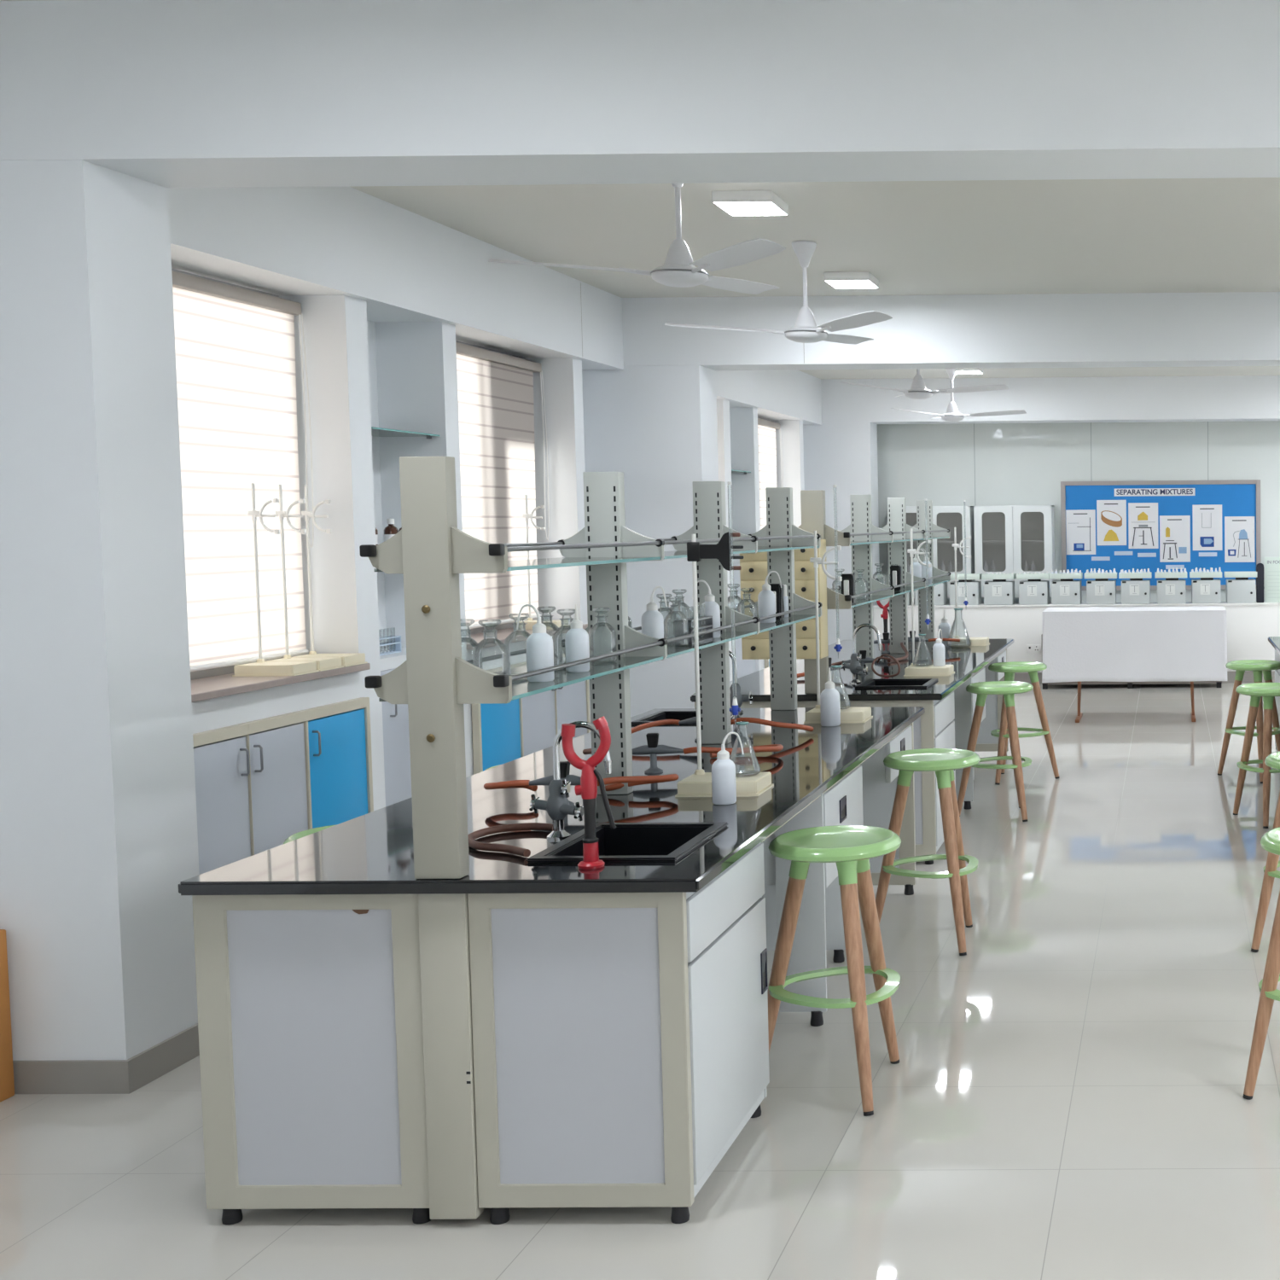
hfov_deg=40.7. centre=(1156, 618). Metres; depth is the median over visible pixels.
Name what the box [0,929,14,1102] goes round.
carton
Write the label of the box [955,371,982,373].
diffuser
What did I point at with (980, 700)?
socket
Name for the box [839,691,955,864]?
base cabinet
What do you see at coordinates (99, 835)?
wall column
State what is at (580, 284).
trim
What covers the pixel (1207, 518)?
poster
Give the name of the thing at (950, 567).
bottle
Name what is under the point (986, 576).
tray
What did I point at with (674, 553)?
glass shelf
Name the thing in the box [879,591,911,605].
box
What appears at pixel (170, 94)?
beam
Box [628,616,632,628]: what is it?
bottle
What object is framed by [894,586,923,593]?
glass shelf
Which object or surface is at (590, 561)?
glass shelf
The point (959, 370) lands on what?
ceiling light
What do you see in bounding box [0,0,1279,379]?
ceiling
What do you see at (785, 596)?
tube
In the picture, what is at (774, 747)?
hose
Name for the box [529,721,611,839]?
tap
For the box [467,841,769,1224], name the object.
base cabinet
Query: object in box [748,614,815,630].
glass shelf
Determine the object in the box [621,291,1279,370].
beam
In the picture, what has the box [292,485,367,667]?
stand
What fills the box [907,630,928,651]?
tap
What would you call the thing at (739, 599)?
bottle
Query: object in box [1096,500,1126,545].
poster
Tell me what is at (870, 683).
sink
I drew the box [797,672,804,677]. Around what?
hose
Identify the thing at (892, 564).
bottle
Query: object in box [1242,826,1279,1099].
bar stool
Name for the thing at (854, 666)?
tap
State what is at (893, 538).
glass shelf
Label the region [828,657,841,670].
tap
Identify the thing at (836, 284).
diffuser
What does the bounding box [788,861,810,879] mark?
socket
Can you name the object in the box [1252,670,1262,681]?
socket
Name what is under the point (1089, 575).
tray
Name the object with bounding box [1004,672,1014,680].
socket
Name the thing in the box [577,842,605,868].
socket
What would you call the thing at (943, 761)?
bar stool
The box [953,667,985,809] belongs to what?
base cabinet
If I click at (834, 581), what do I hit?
bottle
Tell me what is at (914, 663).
flask
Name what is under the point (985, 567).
bottle
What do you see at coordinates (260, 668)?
stand
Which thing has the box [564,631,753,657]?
glass shelf
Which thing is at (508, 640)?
bottle
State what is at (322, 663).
stand
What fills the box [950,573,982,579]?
tray
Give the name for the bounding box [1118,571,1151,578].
tray
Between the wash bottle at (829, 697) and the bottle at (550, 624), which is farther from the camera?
the wash bottle at (829, 697)
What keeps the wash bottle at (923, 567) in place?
on the rack at (861, 533)
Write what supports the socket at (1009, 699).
attached to the bar stool at (1008, 689)
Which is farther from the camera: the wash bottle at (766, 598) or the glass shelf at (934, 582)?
the glass shelf at (934, 582)
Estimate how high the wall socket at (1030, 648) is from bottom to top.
0.090 m
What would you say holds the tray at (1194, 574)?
on the box at (1204, 590)
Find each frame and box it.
[418,721,916,1219]
[804,648,1008,756]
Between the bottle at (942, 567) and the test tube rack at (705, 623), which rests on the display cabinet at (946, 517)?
the bottle at (942, 567)
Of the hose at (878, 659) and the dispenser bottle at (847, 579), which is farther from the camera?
the hose at (878, 659)
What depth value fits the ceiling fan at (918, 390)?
12.31 m
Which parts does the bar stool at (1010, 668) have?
leg, leg, seat, leg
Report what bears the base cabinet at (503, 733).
attached to the wall at (386, 292)
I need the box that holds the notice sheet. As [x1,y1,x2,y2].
[1264,557,1279,602]
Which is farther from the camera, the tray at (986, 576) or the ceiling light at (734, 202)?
the tray at (986, 576)
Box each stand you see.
[232,482,319,676]
[264,484,343,671]
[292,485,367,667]
[516,494,568,629]
[674,531,773,797]
[803,530,872,723]
[903,528,954,676]
[951,527,989,645]
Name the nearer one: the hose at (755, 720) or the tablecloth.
the hose at (755, 720)
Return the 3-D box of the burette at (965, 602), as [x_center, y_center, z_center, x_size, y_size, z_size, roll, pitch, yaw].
[-1.290,-0.428,10.659,0.032,0.740,0.023,0,4,0]
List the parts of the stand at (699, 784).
rod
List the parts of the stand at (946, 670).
rod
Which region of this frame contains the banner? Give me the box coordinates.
[1114,488,1195,496]
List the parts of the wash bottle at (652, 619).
spout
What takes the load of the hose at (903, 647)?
on the countertop at (966, 661)
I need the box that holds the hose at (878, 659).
[871,653,900,677]
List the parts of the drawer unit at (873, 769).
drawer, recessed pull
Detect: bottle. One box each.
[375,527,378,545]
[384,518,398,541]
[460,618,482,669]
[472,618,509,675]
[503,612,530,675]
[516,604,554,682]
[536,605,563,664]
[552,608,575,670]
[564,604,589,672]
[588,607,616,663]
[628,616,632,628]
[640,586,667,639]
[656,593,677,644]
[663,597,688,646]
[668,589,691,636]
[692,580,720,638]
[711,732,744,804]
[727,583,744,614]
[737,587,756,616]
[757,570,781,622]
[768,583,784,619]
[820,668,840,726]
[832,569,844,591]
[840,573,855,604]
[855,569,867,599]
[872,563,886,584]
[888,564,898,585]
[890,565,901,591]
[907,560,909,571]
[909,548,925,577]
[919,548,932,582]
[932,628,945,666]
[938,609,951,646]
[940,560,945,571]
[948,560,952,571]
[983,560,988,571]
[990,559,994,571]
[1023,559,1028,570]
[1030,559,1035,570]
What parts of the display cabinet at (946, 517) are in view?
door, door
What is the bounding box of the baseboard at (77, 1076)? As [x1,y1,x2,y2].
[12,1023,199,1093]
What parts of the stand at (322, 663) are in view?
rod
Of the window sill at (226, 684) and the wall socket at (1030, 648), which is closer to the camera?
the window sill at (226, 684)
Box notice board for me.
[1060,479,1261,590]
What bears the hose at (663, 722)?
on the countertop at (372, 852)
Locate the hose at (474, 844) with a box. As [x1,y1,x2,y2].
[468,822,552,857]
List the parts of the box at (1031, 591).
carry handle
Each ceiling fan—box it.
[488,183,785,294]
[664,240,892,344]
[843,368,1009,399]
[890,368,1026,421]
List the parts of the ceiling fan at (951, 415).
blade, down rod, blade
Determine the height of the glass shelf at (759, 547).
0.008 m
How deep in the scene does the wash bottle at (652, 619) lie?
5.00 m
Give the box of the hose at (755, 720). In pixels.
[730,717,813,731]
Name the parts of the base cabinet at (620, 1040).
panel, frame, drawer, door, recessed pull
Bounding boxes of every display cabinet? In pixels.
[905,506,975,604]
[973,505,1054,603]
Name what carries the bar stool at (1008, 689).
on the floor
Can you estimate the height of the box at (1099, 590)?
0.262 m
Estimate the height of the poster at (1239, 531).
0.498 m
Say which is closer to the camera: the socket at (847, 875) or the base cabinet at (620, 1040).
the base cabinet at (620, 1040)
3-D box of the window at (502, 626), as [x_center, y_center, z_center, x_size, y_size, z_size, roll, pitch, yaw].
[-3.889,-0.733,8.951,0.060,1.640,1.600,0,4,0]
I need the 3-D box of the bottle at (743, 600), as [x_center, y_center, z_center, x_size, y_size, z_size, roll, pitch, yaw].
[-1.581,-0.042,6.101,0.074,0.155,0.074,-2,4,-24]
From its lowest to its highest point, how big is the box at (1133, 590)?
0.262 m
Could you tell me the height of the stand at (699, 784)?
0.801 m
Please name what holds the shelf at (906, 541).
attached to the display cabinet at (946, 517)
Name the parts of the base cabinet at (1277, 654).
drawer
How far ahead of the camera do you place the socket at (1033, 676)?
10.23 m
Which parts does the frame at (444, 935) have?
post, apron rail, panel, frame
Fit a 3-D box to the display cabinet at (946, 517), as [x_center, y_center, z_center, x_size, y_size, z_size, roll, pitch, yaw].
[-2.415,-0.287,17.060,0.880,1.850,0.390,0,4,0]
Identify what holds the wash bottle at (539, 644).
on the rack at (434, 681)
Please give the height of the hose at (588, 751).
0.037 m
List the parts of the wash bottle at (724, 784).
spout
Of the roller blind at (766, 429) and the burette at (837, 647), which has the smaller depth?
the burette at (837, 647)
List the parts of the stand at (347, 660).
rod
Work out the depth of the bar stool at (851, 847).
4.62 m
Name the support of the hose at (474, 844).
on the countertop at (372, 852)
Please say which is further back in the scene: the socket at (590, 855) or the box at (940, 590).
the box at (940, 590)
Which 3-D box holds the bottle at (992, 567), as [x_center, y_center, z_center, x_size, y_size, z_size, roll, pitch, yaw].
[-1.758,-0.569,16.981,0.052,0.120,0.051,0,4,0]
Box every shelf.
[371,426,439,438]
[374,556,657,571]
[378,656,660,701]
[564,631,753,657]
[664,550,743,556]
[731,469,750,474]
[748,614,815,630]
[757,546,804,549]
[850,541,878,543]
[851,594,891,605]
[893,538,915,540]
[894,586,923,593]
[906,541,960,542]
[926,579,948,585]
[982,540,1044,541]
[988,570,1042,571]
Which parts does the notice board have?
label strip, label strip, label strip, label strip, label strip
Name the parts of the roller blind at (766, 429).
bead chain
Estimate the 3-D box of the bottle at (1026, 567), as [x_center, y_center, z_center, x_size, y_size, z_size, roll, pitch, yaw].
[-1.403,-0.572,16.978,0.052,0.120,0.051,0,4,0]
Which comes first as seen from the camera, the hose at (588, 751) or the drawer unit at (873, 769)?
the hose at (588, 751)
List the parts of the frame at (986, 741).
post, apron rail, panel, frame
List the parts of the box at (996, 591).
carry handle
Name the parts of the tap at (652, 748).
knob, stem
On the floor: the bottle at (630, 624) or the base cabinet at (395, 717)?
the base cabinet at (395, 717)
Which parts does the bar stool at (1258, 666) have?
leg, seat, leg, leg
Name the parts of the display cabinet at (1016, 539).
door, door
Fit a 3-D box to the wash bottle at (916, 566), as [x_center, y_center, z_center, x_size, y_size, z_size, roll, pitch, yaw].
[-1.571,-0.341,10.355,0.096,0.231,0.076,2,4,33]
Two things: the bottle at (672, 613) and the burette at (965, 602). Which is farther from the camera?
the burette at (965, 602)
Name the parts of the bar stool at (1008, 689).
leg, seat, leg, leg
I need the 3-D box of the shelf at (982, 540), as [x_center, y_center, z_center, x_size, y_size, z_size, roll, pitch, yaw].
[-1.525,-0.837,17.033,0.790,0.015,0.340,0,4,0]
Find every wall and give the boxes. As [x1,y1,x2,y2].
[168,186,821,811]
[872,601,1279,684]
[877,420,1279,603]
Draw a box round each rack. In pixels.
[359,456,822,878]
[379,627,401,655]
[674,604,713,644]
[798,489,951,693]
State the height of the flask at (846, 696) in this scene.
0.180 m
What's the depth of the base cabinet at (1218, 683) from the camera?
15.79 m
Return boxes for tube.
[783,584,788,616]
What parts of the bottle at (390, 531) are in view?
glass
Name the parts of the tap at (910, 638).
knob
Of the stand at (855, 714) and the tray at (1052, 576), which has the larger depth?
the tray at (1052, 576)
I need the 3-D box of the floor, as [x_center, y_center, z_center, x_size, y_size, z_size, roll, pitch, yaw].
[1.138,1.265,7.253,10.260,0.100,20.340,0,4,0]
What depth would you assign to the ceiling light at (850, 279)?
9.46 m
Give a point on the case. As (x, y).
(1259, 567)
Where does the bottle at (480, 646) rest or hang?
on the rack at (434, 681)
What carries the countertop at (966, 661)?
on the frame at (986, 741)
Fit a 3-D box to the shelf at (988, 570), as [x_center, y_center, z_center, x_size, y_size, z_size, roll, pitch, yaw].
[-1.522,-0.507,17.053,0.790,0.015,0.340,0,4,0]
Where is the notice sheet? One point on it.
(1271, 565)
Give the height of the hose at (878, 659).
0.115 m
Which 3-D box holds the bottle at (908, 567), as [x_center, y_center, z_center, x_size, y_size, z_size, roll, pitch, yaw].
[-2.678,-0.562,16.988,0.052,0.120,0.051,0,4,0]
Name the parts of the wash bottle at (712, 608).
spout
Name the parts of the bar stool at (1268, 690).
leg, seat, leg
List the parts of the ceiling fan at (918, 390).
blade, blade arm, blade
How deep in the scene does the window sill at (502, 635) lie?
8.83 m
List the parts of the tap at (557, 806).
cross handle, cross handle, cross handle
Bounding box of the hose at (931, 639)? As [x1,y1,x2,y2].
[928,638,960,641]
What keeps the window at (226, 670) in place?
in the wall at (386, 292)
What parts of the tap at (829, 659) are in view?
knob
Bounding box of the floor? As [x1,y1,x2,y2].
[0,682,1279,1279]
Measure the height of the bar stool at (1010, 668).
0.755 m
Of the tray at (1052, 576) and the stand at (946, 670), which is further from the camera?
the tray at (1052, 576)
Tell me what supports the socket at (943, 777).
attached to the bar stool at (943, 761)
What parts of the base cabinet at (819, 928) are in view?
panel, panel, drawer, recessed pull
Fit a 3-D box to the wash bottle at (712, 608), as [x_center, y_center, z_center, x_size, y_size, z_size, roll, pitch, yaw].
[-1.586,-0.035,5.584,0.068,0.206,0.085,2,4,37]
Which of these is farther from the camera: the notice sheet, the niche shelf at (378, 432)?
the notice sheet
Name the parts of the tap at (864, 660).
knob, stem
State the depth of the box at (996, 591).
16.25 m
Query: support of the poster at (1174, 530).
attached to the notice board
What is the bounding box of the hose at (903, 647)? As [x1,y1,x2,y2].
[887,642,908,662]
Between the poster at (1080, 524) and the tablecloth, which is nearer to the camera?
the tablecloth
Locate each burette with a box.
[727,481,740,725]
[833,484,842,652]
[925,498,930,624]
[963,500,968,607]
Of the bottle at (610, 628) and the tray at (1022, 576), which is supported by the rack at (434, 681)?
the bottle at (610, 628)
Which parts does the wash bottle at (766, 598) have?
spout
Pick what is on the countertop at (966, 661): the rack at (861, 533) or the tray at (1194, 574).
the rack at (861, 533)
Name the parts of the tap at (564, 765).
knob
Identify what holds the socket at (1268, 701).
attached to the bar stool at (1268, 690)
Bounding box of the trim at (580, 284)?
[580,284,582,351]
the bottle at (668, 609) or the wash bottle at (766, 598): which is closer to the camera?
the bottle at (668, 609)
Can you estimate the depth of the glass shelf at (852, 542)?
8.22 m
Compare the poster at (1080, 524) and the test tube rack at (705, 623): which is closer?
the test tube rack at (705, 623)
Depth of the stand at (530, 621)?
9.39 m
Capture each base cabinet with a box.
[192,697,373,874]
[192,894,430,1225]
[379,647,411,806]
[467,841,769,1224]
[471,652,590,774]
[694,701,804,708]
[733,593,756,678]
[762,765,863,1026]
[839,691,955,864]
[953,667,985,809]
[1041,634,1221,689]
[1274,649,1279,750]
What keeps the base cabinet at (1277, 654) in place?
on the floor
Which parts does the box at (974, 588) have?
carry handle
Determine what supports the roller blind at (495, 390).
attached to the window at (502, 626)
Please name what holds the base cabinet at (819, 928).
on the floor
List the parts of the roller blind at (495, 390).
bead chain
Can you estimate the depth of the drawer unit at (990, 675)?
10.63 m
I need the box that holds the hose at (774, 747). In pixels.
[683,744,783,757]
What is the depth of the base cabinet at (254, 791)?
6.40 m
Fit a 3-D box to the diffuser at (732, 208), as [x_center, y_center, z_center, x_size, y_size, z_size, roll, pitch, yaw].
[-1.866,-1.909,7.271,0.255,0.040,0.305,0,4,0]
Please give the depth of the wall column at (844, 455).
16.49 m
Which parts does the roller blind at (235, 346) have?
bead chain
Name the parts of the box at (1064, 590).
carry handle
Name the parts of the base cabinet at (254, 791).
door, handle, handle, door, handle, door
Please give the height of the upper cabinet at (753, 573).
0.565 m
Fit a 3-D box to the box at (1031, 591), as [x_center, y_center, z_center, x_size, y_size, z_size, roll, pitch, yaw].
[-1.267,-0.283,16.372,0.296,0.262,0.294,0,4,0]
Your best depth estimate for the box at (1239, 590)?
16.23 m
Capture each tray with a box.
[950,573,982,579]
[981,573,1016,579]
[1016,572,1050,579]
[1049,572,1082,579]
[1084,572,1117,578]
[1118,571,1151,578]
[1154,571,1186,578]
[1189,571,1221,577]
[1224,571,1256,577]
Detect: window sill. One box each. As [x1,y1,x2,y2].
[190,663,370,702]
[465,623,587,649]
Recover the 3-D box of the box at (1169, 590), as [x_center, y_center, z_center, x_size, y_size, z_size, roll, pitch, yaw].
[0.155,-0.293,16.360,0.296,0.262,0.294,0,4,0]
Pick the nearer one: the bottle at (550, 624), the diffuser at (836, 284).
the bottle at (550, 624)
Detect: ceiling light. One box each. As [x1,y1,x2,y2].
[711,190,788,215]
[824,271,878,288]
[955,368,983,374]
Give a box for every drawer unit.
[859,725,912,782]
[983,650,1006,680]
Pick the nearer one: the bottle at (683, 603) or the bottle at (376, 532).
the bottle at (683, 603)
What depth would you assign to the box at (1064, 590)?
16.24 m
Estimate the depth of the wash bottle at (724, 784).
4.64 m
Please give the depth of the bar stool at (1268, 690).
8.65 m
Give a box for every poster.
[1065,509,1095,554]
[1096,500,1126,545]
[1128,502,1158,548]
[1159,515,1190,562]
[1192,504,1222,550]
[1224,516,1254,562]
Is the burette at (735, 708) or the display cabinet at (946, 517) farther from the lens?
the display cabinet at (946, 517)
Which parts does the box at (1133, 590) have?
carry handle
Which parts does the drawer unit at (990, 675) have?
drawer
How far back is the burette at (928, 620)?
8.60 m
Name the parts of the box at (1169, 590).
carry handle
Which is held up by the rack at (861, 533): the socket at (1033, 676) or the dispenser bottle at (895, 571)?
the dispenser bottle at (895, 571)
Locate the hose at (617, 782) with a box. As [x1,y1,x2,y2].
[597,773,678,791]
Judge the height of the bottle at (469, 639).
0.168 m
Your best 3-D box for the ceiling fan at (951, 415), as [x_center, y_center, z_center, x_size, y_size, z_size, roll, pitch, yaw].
[-2.055,-2.158,15.175,1.284,0.530,1.225,-3,4,-30]
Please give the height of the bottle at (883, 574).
0.168 m
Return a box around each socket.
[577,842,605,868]
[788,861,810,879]
[835,861,857,884]
[856,859,870,872]
[896,770,913,786]
[935,770,951,788]
[950,769,954,781]
[975,693,987,706]
[1003,693,1014,707]
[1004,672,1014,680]
[1026,644,1041,652]
[1028,671,1038,682]
[1234,669,1245,680]
[1249,695,1261,707]
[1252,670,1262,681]
[1262,670,1272,680]
[1262,696,1274,709]
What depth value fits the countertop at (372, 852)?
4.37 m
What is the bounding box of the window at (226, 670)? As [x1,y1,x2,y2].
[171,268,292,680]
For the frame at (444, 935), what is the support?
on the floor
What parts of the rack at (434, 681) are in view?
knob, knob, knob, knob, guard rod, guard rod, guard rod, guard rod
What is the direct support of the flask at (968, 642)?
on the countertop at (966, 661)
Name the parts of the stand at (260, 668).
rod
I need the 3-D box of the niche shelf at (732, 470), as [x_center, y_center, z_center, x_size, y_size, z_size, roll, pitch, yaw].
[-3.731,-1.262,13.572,0.300,0.020,0.744,0,4,0]
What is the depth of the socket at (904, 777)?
6.24 m
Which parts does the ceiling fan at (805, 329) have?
blade, blade arm, down rod, blade arm, blade, blade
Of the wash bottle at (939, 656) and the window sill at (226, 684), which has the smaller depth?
the window sill at (226, 684)
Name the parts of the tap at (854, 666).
cross handle, cross handle, cross handle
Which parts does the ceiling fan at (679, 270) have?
blade, blade arm, down rod, blade arm, blade, blade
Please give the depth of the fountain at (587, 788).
3.80 m
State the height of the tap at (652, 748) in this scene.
0.130 m
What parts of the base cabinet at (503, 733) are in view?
door, door, door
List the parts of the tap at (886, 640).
stem, knob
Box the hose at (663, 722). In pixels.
[631,719,680,733]
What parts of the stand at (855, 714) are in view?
rod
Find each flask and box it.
[729,721,760,776]
[831,664,850,709]
[912,634,932,666]
[947,608,971,647]
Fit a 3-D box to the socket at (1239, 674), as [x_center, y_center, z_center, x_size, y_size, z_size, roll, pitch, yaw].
[0.552,0.350,10.273,0.081,0.110,0.074,-1,4,-7]
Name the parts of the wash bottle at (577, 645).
spout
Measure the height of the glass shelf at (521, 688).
0.008 m
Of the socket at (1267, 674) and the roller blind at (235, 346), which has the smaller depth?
the roller blind at (235, 346)
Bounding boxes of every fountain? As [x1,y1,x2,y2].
[560,715,616,868]
[876,599,889,632]
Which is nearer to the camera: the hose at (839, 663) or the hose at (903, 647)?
the hose at (839, 663)
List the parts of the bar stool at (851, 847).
leg, seat, leg, leg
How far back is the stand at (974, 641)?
10.66 m
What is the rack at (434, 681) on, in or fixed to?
on the countertop at (372, 852)
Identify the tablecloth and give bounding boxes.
[1041,605,1227,682]
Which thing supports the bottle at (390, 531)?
on the niche shelf
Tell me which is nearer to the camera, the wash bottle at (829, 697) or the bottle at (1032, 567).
the wash bottle at (829, 697)
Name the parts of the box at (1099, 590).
carry handle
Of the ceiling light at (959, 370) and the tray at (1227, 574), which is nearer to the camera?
the ceiling light at (959, 370)
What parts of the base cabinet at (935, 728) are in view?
panel, drawer, door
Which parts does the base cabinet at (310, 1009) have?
panel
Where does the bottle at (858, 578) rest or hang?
on the rack at (861, 533)
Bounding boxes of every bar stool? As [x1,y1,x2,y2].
[282,824,337,844]
[767,825,901,1116]
[875,748,980,955]
[957,680,1033,821]
[988,661,1059,785]
[1217,659,1279,783]
[1233,682,1279,828]
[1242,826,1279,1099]
[1250,751,1279,952]
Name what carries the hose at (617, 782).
on the countertop at (372, 852)
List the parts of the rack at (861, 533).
knob, knob, guard rod, guard rod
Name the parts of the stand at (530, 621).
rod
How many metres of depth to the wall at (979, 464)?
17.18 m
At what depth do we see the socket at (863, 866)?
4.71 m
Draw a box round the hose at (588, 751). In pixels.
[582,748,591,754]
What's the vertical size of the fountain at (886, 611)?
0.364 m
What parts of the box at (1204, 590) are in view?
carry handle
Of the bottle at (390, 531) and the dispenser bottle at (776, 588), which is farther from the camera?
the bottle at (390, 531)
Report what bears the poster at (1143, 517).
attached to the notice board
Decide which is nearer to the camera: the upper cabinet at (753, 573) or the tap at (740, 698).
the tap at (740, 698)
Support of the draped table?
on the floor
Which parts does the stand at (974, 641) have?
rod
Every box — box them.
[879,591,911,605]
[914,581,947,605]
[949,579,981,605]
[983,579,1015,605]
[1018,579,1049,605]
[1051,578,1082,604]
[1086,578,1116,604]
[1121,578,1150,604]
[1157,577,1186,603]
[1191,577,1220,603]
[1225,577,1255,603]
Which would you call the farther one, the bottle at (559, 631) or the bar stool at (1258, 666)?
the bar stool at (1258, 666)
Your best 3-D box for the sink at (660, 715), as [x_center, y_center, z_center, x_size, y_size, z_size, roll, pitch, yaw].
[-1.997,0.523,6.740,0.370,0.216,0.400,0,4,0]
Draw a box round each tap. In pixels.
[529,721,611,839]
[529,761,581,805]
[631,733,684,773]
[678,707,697,741]
[728,650,752,719]
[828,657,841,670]
[841,623,882,683]
[844,650,881,674]
[873,632,890,653]
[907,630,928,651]
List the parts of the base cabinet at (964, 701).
panel, drawer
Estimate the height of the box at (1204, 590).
0.262 m
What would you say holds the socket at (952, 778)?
attached to the bar stool at (943, 761)
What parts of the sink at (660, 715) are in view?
bowl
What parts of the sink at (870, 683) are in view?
bowl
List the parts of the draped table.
leg, leg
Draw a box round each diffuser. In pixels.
[714,202,786,215]
[826,280,876,288]
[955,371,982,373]
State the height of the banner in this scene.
0.084 m
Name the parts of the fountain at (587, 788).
squeeze lever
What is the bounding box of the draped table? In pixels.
[1075,680,1195,722]
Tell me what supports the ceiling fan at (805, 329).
hanging from the ceiling
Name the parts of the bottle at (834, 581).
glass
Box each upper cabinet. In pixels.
[739,539,828,659]
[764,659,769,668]
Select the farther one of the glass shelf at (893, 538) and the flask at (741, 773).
the glass shelf at (893, 538)
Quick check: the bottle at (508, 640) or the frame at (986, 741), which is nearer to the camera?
the bottle at (508, 640)
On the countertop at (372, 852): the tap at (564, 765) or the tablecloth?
the tap at (564, 765)
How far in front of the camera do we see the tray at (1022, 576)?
16.22 m
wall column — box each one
[0,159,199,1060]
[581,365,718,717]
[802,422,879,645]
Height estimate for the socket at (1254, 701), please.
0.110 m
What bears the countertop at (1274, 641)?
on the frame
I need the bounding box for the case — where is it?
[1256,562,1264,602]
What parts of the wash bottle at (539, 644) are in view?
spout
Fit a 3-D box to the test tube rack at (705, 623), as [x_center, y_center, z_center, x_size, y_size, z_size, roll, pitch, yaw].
[-1.582,0.018,5.403,0.056,0.122,0.250,0,4,0]
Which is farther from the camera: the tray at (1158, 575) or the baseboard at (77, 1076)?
the tray at (1158, 575)
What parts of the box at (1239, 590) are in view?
carry handle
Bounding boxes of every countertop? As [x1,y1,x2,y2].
[178,706,925,895]
[690,638,1014,702]
[1268,636,1279,654]
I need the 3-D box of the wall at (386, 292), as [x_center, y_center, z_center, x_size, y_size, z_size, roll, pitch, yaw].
[-3.775,-0.327,7.142,0.460,3.170,20.240,0,4,0]
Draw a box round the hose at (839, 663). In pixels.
[797,660,847,678]
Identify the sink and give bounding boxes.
[526,821,728,900]
[631,709,743,724]
[854,678,938,688]
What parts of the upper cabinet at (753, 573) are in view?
drawer, drawer, drawer, drawer, drawer, drawer, drawer, drawer, drawer, drawer, drawer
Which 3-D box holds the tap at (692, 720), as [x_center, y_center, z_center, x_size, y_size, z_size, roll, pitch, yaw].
[-1.734,0.401,6.029,0.202,0.130,0.059,1,4,15]
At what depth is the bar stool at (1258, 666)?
10.27 m
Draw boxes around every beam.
[0,0,1279,188]
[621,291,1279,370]
[820,375,1279,424]
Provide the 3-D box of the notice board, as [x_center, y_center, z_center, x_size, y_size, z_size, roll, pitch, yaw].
[0.051,-0.907,17.195,2.170,1.190,0.035,0,4,0]
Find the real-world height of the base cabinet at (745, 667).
1.055 m
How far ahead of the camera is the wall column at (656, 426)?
10.51 m
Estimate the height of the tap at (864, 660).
0.130 m
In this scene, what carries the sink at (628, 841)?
in the countertop at (372, 852)
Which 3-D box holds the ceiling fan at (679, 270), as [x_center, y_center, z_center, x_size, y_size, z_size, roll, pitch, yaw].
[-1.989,-1.627,6.538,1.284,0.530,1.225,0,4,5]
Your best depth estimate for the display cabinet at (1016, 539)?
16.94 m
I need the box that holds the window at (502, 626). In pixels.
[455,340,524,634]
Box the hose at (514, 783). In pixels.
[483,779,537,791]
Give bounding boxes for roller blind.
[171,270,314,672]
[455,342,549,628]
[757,418,783,529]
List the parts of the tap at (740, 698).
cross handle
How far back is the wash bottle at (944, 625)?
10.53 m
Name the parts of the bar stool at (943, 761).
leg, seat, leg, leg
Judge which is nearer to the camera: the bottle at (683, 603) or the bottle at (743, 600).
the bottle at (683, 603)

